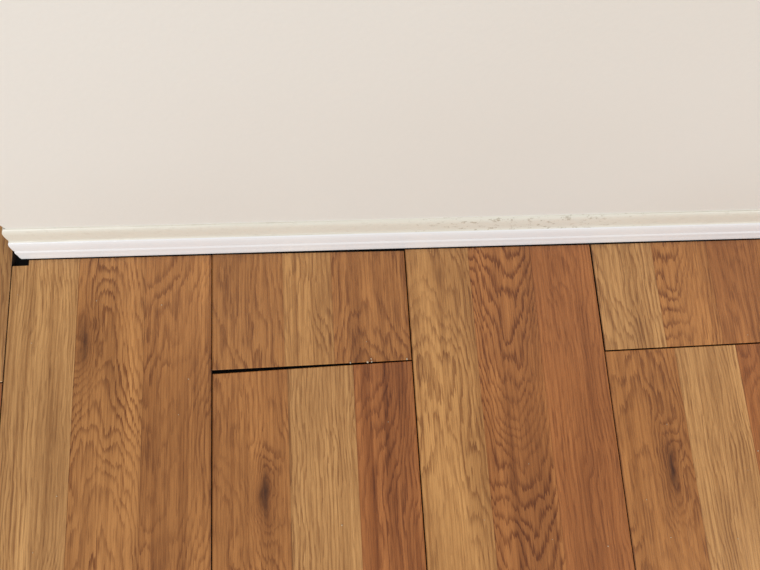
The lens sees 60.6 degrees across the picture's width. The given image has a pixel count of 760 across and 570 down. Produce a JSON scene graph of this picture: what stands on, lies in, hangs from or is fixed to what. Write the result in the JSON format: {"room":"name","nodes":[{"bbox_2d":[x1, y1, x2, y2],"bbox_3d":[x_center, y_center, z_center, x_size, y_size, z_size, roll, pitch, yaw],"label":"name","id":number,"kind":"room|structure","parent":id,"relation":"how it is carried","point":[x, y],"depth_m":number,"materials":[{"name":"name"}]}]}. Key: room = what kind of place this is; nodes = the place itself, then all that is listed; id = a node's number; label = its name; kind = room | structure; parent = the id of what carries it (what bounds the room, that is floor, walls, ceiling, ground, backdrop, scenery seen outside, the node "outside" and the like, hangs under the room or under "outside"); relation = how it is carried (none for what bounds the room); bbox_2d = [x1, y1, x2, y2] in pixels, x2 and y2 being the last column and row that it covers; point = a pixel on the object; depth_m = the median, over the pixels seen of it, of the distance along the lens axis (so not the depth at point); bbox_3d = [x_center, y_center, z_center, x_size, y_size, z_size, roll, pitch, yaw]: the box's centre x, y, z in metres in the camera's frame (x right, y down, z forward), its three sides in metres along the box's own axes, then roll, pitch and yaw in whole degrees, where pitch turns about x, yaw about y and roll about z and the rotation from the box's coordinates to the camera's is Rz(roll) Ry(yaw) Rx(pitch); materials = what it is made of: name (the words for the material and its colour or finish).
{"room":"empty room","nodes":[
{"label":"empty room","id":0,"kind":"room"},
{"bbox_2d":[0,226,759,569],"bbox_3d":[0.236,0.237,0.617,2.729,0.008,2.250,-3,76,-4],"label":"floor","id":1,"kind":"structure","parent":0,"point":[255,470],"depth_m":0.63,"materials":[{"name":"brown wood"}]},
{"bbox_2d":[0,0,759,228],"bbox_3d":[0.611,-0.407,-0.441,1.789,2.408,0.120,-2,76,-4],"label":"wall","id":2,"kind":"structure","parent":0,"point":[113,112],"depth_m":0.41,"materials":[{"name":"beige paint"}]},
{"bbox_2d":[2,210,759,258],"bbox_3d":[0.543,-0.130,0.687,1.800,0.060,0.142,-2,76,-4],"label":"baseboard","id":3,"kind":"structure","parent":2,"relation":"attached to","point":[143,240],"depth_m":0.63,"materials":[{"name":"beige paint"}]},
{"bbox_2d":[15,238,759,569],"bbox_3d":[0.235,0.241,0.631,2.730,0.022,2.250,-3,76,-4],"label":"underlay","id":4,"kind":"structure","parent":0,"point":[19,262],"depth_m":0.67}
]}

